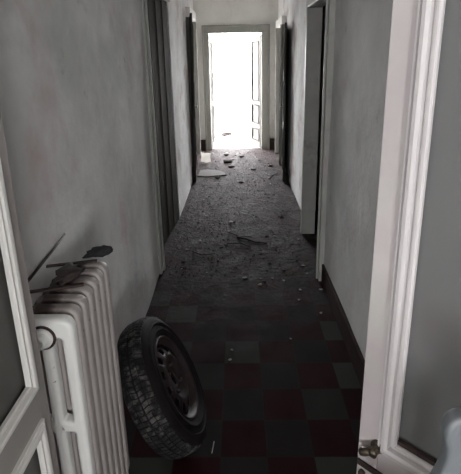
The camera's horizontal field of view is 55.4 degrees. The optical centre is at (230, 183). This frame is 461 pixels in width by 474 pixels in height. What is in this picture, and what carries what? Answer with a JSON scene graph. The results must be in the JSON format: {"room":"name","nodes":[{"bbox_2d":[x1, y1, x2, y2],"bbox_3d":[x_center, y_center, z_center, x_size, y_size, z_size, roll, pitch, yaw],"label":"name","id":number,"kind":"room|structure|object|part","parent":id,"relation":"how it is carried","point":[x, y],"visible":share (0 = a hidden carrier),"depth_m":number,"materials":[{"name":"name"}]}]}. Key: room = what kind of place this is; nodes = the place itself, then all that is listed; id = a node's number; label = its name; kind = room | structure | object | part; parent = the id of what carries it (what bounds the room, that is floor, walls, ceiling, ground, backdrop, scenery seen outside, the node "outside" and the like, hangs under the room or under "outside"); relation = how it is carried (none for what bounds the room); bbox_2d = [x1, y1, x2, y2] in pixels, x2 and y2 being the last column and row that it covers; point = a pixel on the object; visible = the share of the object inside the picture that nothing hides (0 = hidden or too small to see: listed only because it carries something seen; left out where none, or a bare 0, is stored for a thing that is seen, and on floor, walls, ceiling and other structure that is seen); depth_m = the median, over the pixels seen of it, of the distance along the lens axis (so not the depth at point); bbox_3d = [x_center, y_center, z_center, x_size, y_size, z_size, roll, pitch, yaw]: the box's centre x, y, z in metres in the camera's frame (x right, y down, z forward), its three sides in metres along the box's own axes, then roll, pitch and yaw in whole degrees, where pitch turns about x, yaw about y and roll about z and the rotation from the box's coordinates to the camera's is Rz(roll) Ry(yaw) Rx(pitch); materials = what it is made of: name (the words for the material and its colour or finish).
{"room":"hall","nodes":[
{"label":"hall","id":0,"kind":"room"},
{"bbox_2d":[0,0,192,342],"bbox_3d":[-0.744,-0.971,4.039,0.347,2.950,7.929,-1,16,1],"label":"wall","id":1,"kind":"structure","parent":0,"point":[74,112],"depth_m":1.88,"materials":[{"name":"grey paint"}]},
{"bbox_2d":[141,0,179,273],"bbox_3d":[-0.591,-0.531,3.793,0.095,2.235,1.275,-1,16,1],"label":"door frame","id":2,"kind":"structure","parent":1,"relation":"attached to","point":[152,128],"depth_m":3.23,"materials":[{"name":"grey wood"}]},
{"bbox_3d":[-0.597,-0.669,4.407,0.063,2.160,0.020,-1,16,1],"label":"post","id":3,"kind":"part","parent":2,"relation":"part of","materials":[{"name":"grey wood"}]},
{"bbox_2d":[147,0,178,243],"bbox_3d":[-0.623,-0.504,3.828,0.086,2.146,1.140,0,16,5],"label":"door","id":4,"kind":"structure","parent":1,"relation":"in","point":[157,9],"depth_m":3.98,"materials":[{"name":"grey wood"}]},
{"bbox_2d":[185,6,200,165],"bbox_3d":[-0.607,-1.543,7.069,0.132,2.360,0.940,-1,16,1],"label":"door frame","id":5,"kind":"structure","parent":1,"relation":"attached to","point":[188,10],"depth_m":7.20,"materials":[{"name":"white paint"}]},
{"bbox_3d":[-0.605,-1.598,7.511,0.120,2.220,0.060,-1,16,1],"label":"post","id":6,"kind":"part","parent":5,"relation":"part of","materials":[{"name":"grey wood"}]},
{"bbox_2d":[189,13,196,181],"bbox_3d":[-0.513,-1.200,6.173,0.072,2.176,0.922,-2,16,-5],"label":"door","id":7,"kind":"structure","parent":1,"relation":"in","point":[193,106],"depth_m":5.79,"materials":[{"name":"grey wood"}]},
{"bbox_3d":[-0.517,-1.841,5.988,0.014,0.610,0.710,-2,16,-5],"label":"moulding","id":8,"kind":"part","parent":7,"relation":"part of","materials":[{"name":"grey wood"}]},
{"bbox_2d":[193,0,277,139],"bbox_3d":[0.118,-2.079,7.809,6.400,2.950,0.160,-1,16,1],"label":"wall","id":9,"kind":"structure","parent":0,"point":[208,12],"depth_m":7.51,"materials":[{"name":"paint"}]},
{"bbox_2d":[209,35,214,147],"bbox_3d":[-0.341,-1.681,8.119,0.048,2.008,0.400,0,16,4],"label":"door","id":10,"kind":"structure","parent":9,"relation":"in","point":[210,37],"depth_m":8.07,"materials":[{"name":"white wood"}]},
{"bbox_3d":[-0.333,-2.041,8.014,0.016,1.060,0.300,0,16,4],"label":"moulding","id":11,"kind":"part","parent":10,"relation":"part of","materials":[{"name":"white wood"}]},
{"bbox_3d":[-0.314,-1.147,8.272,0.016,0.680,0.300,0,16,4],"label":"moulding","id":12,"kind":"part","parent":10,"relation":"part of","materials":[{"name":"white wood"}]},
{"bbox_2d":[202,24,269,150],"bbox_3d":[0.113,-1.681,7.823,1.170,2.178,0.095,-1,16,1],"label":"door frame","id":13,"kind":"structure","parent":9,"relation":"attached to","point":[264,29],"depth_m":7.71,"materials":[{"name":"paint"}]},
{"bbox_2d":[201,138,274,150],"bbox_3d":[0.134,-0.728,8.085,1.440,0.200,0.060,-1,16,1],"label":"baseboard","id":14,"kind":"structure","parent":9,"relation":"attached to","point":[272,140],"depth_m":8.06,"materials":[{"name":"black wood"}]},
{"bbox_2d":[250,34,260,147],"bbox_3d":[0.470,-1.690,8.090,0.048,2.008,0.400,-8,17,-22],"label":"door","id":15,"kind":"structure","parent":9,"relation":"in","point":[255,40],"depth_m":8.06,"materials":[{"name":"white wood"}]},
{"bbox_3d":[0.470,-2.050,7.989,0.016,1.070,0.310,-8,17,-22],"label":"panel","id":16,"kind":"part","parent":15,"relation":"part of","materials":[{"name":"white wood"}]},
{"bbox_3d":[0.448,-2.047,7.980,0.016,1.060,0.300,-8,17,-22],"label":"moulding","id":17,"kind":"part","parent":15,"relation":"part of","materials":[{"name":"white wood"}]},
{"bbox_3d":[0.463,-1.312,8.193,0.016,0.350,0.300,-8,17,-22],"label":"moulding","id":18,"kind":"part","parent":15,"relation":"part of","materials":[{"name":"white wood"}]},
{"bbox_3d":[0.485,-1.315,8.202,0.016,0.360,0.310,-8,17,-22],"label":"panel","id":19,"kind":"part","parent":15,"relation":"part of","materials":[{"name":"white wood"}]},
{"bbox_3d":[0.493,-0.946,8.309,0.016,0.250,0.310,-8,17,-22],"label":"panel","id":20,"kind":"part","parent":15,"relation":"part of","materials":[{"name":"white wood"}]},
{"bbox_3d":[0.471,-0.943,8.300,0.016,0.240,0.300,-8,17,-22],"label":"moulding","id":21,"kind":"part","parent":15,"relation":"part of","materials":[{"name":"white wood"}]},
{"bbox_2d":[122,148,362,473],"bbox_3d":[0.068,0.976,2.739,6.400,0.100,11.520,-1,16,1],"label":"floor","id":22,"kind":"structure","parent":0,"point":[281,404],"depth_m":2.72,"materials":[{"name":"tile"}]},
{"bbox_2d":[0,113,59,473],"bbox_3d":[-0.419,0.336,0.684,0.047,2.268,0.455,-1,16,1],"label":"door","id":23,"kind":"structure","parent":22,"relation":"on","point":[27,443],"depth_m":0.83,"materials":[{"name":"white wood"}]},
{"bbox_3d":[-0.435,-0.071,0.566,0.016,1.150,0.391,-1,16,1],"label":"panel","id":24,"kind":"part","parent":23,"relation":"part of","materials":[{"name":"paint"}]},
{"bbox_3d":[-0.412,-0.072,0.566,0.015,1.140,0.381,-1,16,1],"label":"moulding","id":25,"kind":"part","parent":23,"relation":"part of","materials":[{"name":"paint"}]},
{"bbox_3d":[-0.415,0.925,0.855,0.016,0.795,0.391,-1,16,1],"label":"panel","id":26,"kind":"part","parent":23,"relation":"part of","materials":[{"name":"paint"}]},
{"bbox_3d":[-0.391,0.925,0.854,0.015,0.785,0.381,-1,16,1],"label":"moulding","id":27,"kind":"part","parent":23,"relation":"part of","materials":[{"name":"paint"}]},
{"bbox_2d":[32,261,129,473],"bbox_3d":[-0.479,0.793,1.437,0.154,1.002,0.384,-1,16,1],"label":"radiator","id":28,"kind":"object","parent":22,"relation":"on","point":[76,333],"visible":0.87,"depth_m":1.28,"materials":[{"name":"white metal"}]},
{"bbox_2d":[36,326,55,349],"bbox_3d":[-0.495,0.405,1.154,0.072,0.072,0.004,-1,16,1],"label":"washer","id":29,"kind":"object","parent":28,"relation":"in","point":[49,332],"depth_m":1.15,"materials":[{"name":"metal"}]},
{"bbox_2d":[30,283,83,293],"bbox_3d":[-0.523,0.309,1.295,0.170,0.006,0.014,-5,17,-14],"label":"bar","id":30,"kind":"object","parent":28,"relation":"on","point":[77,284],"visible":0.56,"depth_m":1.29,"materials":[{"name":"grey metal"}]},
{"bbox_2d":[28,233,65,282],"bbox_3d":[-0.601,0.240,1.432,0.010,0.030,0.341,-1,16,0],"label":"rod","id":31,"kind":"object","parent":30,"relation":"on","point":[31,276],"visible":0.84,"depth_m":1.41,"materials":[{"name":"metal"}]},
{"bbox_2d":[51,262,84,285],"bbox_3d":[-0.505,0.278,1.368,0.088,0.027,0.143,-1,16,1],"label":"scrap","id":32,"kind":"object","parent":28,"relation":"on","point":[65,274],"visible":1,"depth_m":1.35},
{"bbox_2d":[46,259,96,267],"bbox_3d":[-0.525,0.263,1.453,0.160,0.006,0.014,-5,17,-12],"label":"bar","id":33,"kind":"object","parent":28,"relation":"on","point":[92,260],"visible":0.92,"depth_m":1.45,"materials":[{"name":"grey metal"}]},
{"bbox_2d":[82,245,112,258],"bbox_3d":[-0.451,0.232,1.507,0.102,0.042,0.059,3,17,15],"label":"rag","id":34,"kind":"object","parent":28,"relation":"on","point":[98,251],"visible":1,"depth_m":1.49,"materials":[{"name":"black fabric"}]},
{"bbox_2d":[117,316,206,458],"bbox_3d":[-0.291,0.873,1.925,0.360,0.558,0.590,-2,16,-4],"label":"wheel","id":35,"kind":"object","parent":22,"relation":"on","point":[162,391],"visible":0.99,"depth_m":1.75,"materials":[{"name":"black rubber"}]},
{"bbox_2d":[201,152,210,162],"bbox_3d":[-0.399,-0.431,7.147,0.182,0.160,0.080,-2,16,-2],"label":"paper sheet","id":36,"kind":"object","parent":22,"relation":"on","point":[205,157],"visible":1,"depth_m":7.15,"materials":[{"name":"white paper"}]},
{"bbox_2d":[197,170,225,176],"bbox_3d":[-0.268,-0.161,6.486,0.420,0.012,0.400,-1,16,1],"label":"cardboard sheet","id":37,"kind":"object","parent":22,"relation":"on","point":[203,173],"visible":1,"depth_m":6.43,"materials":[{"name":"white cardboard"}]},
{"bbox_2d":[166,151,307,275],"bbox_3d":[0.114,0.053,5.734,1.243,0.007,4.791,-1,16,1],"label":"grit","id":38,"kind":"object","parent":22,"relation":"on","point":[213,151],"visible":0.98,"depth_m":4.66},
{"bbox_2d":[237,236,266,243],"bbox_3d":[0.195,0.522,4.078,0.312,0.027,0.042,8,19,30],"label":"twig","id":39,"kind":"object","parent":22,"relation":"on","point":[239,237],"visible":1,"depth_m":4.07,"materials":[{"name":"wood"}]},
{"bbox_3d":[0.268,0.997,0.649,0.220,1.013,0.140,-1,16,1],"label":"plant stand","id":40,"kind":"object","parent":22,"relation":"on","visible":0},
{"bbox_2d":[429,407,460,473],"bbox_3d":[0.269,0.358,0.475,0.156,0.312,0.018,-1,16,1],"label":"plastic jug","id":41,"kind":"object","parent":40,"relation":"on","point":[448,461],"visible":1,"depth_m":0.44,"materials":[{"name":"white plastic"}]},
{"bbox_2d":[278,0,322,209],"bbox_3d":[0.844,-1.395,5.392,0.166,2.950,5.048,-1,16,1],"label":"wall","id":42,"kind":"structure","parent":0,"point":[294,11],"depth_m":5.24,"materials":[{"name":"paint"}]},
{"bbox_2d":[275,16,285,165],"bbox_3d":[0.812,-1.477,7.026,0.132,2.200,0.980,-1,16,1],"label":"door frame","id":43,"kind":"structure","parent":42,"relation":"attached to","point":[280,22],"depth_m":7.18,"materials":[{"name":"white paint"}]},
{"bbox_3d":[0.826,-1.552,7.483,0.120,2.090,0.060,-1,16,1],"label":"post","id":44,"kind":"part","parent":43,"relation":"part of","materials":[{"name":"grey wood"}]},
{"bbox_2d":[280,22,286,181],"bbox_3d":[0.728,-1.135,6.109,0.067,2.036,0.922,1,16,6],"label":"door","id":45,"kind":"structure","parent":42,"relation":"in","point":[283,105],"depth_m":5.71,"materials":[{"name":"grey wood"}]},
{"bbox_3d":[0.744,-0.565,6.274,0.014,0.570,0.710,1,16,6],"label":"moulding","id":46,"kind":"part","parent":45,"relation":"part of","materials":[{"name":"grey wood"}]},
{"bbox_3d":[0.731,-1.204,6.089,0.014,0.480,0.710,1,16,6],"label":"moulding","id":47,"kind":"part","parent":45,"relation":"part of","materials":[{"name":"grey wood"}]},
{"bbox_3d":[0.719,-1.775,5.924,0.014,0.470,0.710,1,16,6],"label":"moulding","id":48,"kind":"part","parent":45,"relation":"part of","materials":[{"name":"grey wood"}]},
{"bbox_2d":[300,0,335,280],"bbox_3d":[0.712,-0.403,3.512,0.141,2.095,0.990,-1,16,1],"label":"door frame","id":49,"kind":"structure","parent":42,"relation":"attached to","point":[314,9],"depth_m":3.72,"materials":[{"name":"grey wood"}]},
{"bbox_3d":[0.725,-0.504,3.966,0.129,2.035,0.060,-1,16,1],"label":"post","id":50,"kind":"part","parent":49,"relation":"part of","materials":[{"name":"grey wood"}]},
{"bbox_2d":[316,5,325,204],"bbox_3d":[1.912,-0.820,3.326,2.280,2.950,2.900,-1,16,1],"label":"wall","id":51,"kind":"structure","parent":0,"point":[324,7],"depth_m":4.73,"materials":[{"name":"grey paint"}]},
{"bbox_2d":[324,0,392,358],"bbox_3d":[0.716,-0.290,1.580,0.134,2.950,2.865,-1,16,1],"label":"wall","id":52,"kind":"structure","parent":0,"point":[362,27],"depth_m":2.36,"materials":[{"name":"grey paint"}]},
{"bbox_2d":[321,264,364,390],"bbox_3d":[0.677,1.050,1.989,0.022,0.150,2.735,-1,16,1],"label":"baseboard","id":53,"kind":"structure","parent":52,"relation":"attached to","point":[357,359],"depth_m":2.60,"materials":[{"name":"black wood"}]},
{"bbox_2d":[356,0,460,473],"bbox_3d":[0.410,0.352,0.567,0.511,2.268,0.062,14,22,43],"label":"door","id":54,"kind":"structure","parent":52,"relation":"in","point":[412,370],"depth_m":0.63,"materials":[{"name":"white wood"}]},
{"bbox_3d":[0.234,0.519,0.785,0.012,0.012,0.010,14,22,43],"label":"bolt knob","id":55,"kind":"part","parent":54,"relation":"part of","materials":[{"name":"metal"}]},
{"bbox_3d":[0.234,0.457,0.750,0.030,0.024,0.016,5,17,22],"label":"lever","id":56,"kind":"part","parent":54,"relation":"part of","materials":[{"name":"brown metal"}]},
{"bbox_3d":[0.419,0.349,0.576,0.511,2.268,0.036,14,22,43],"label":"frame","id":57,"kind":"part","parent":54,"relation":"part of","materials":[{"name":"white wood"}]},
{"bbox_3d":[0.396,-0.053,0.444,0.437,1.140,0.015,14,22,43],"label":"moulding","id":58,"kind":"part","parent":54,"relation":"part of","materials":[{"name":"white paint"}]},
{"bbox_3d":[0.412,-0.058,0.460,0.447,1.150,0.016,14,22,43],"label":"panel","id":59,"kind":"part","parent":54,"relation":"part of","materials":[{"name":"grey paint"}]},
{"label":"outside","id":60,"kind":"structure","parent":0,"visible":0},
{"bbox_2d":[213,89,259,148],"bbox_3d":[0.263,-2.833,15.897,18.000,0.098,15.880,-1,16,1],"label":"ground","id":61,"kind":"structure","parent":60,"point":[232,106],"depth_m":12.34,"materials":[{"name":"white"}]},
{"bbox_2d":[220,132,232,135],"bbox_3d":[-0.079,-1.095,9.580,0.311,0.084,0.193,-5,17,-13],"label":"clump","id":62,"kind":"object","parent":61,"relation":"on","point":[221,133],"visible":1,"depth_m":9.53,"materials":[{"name":"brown plant"}]}
]}

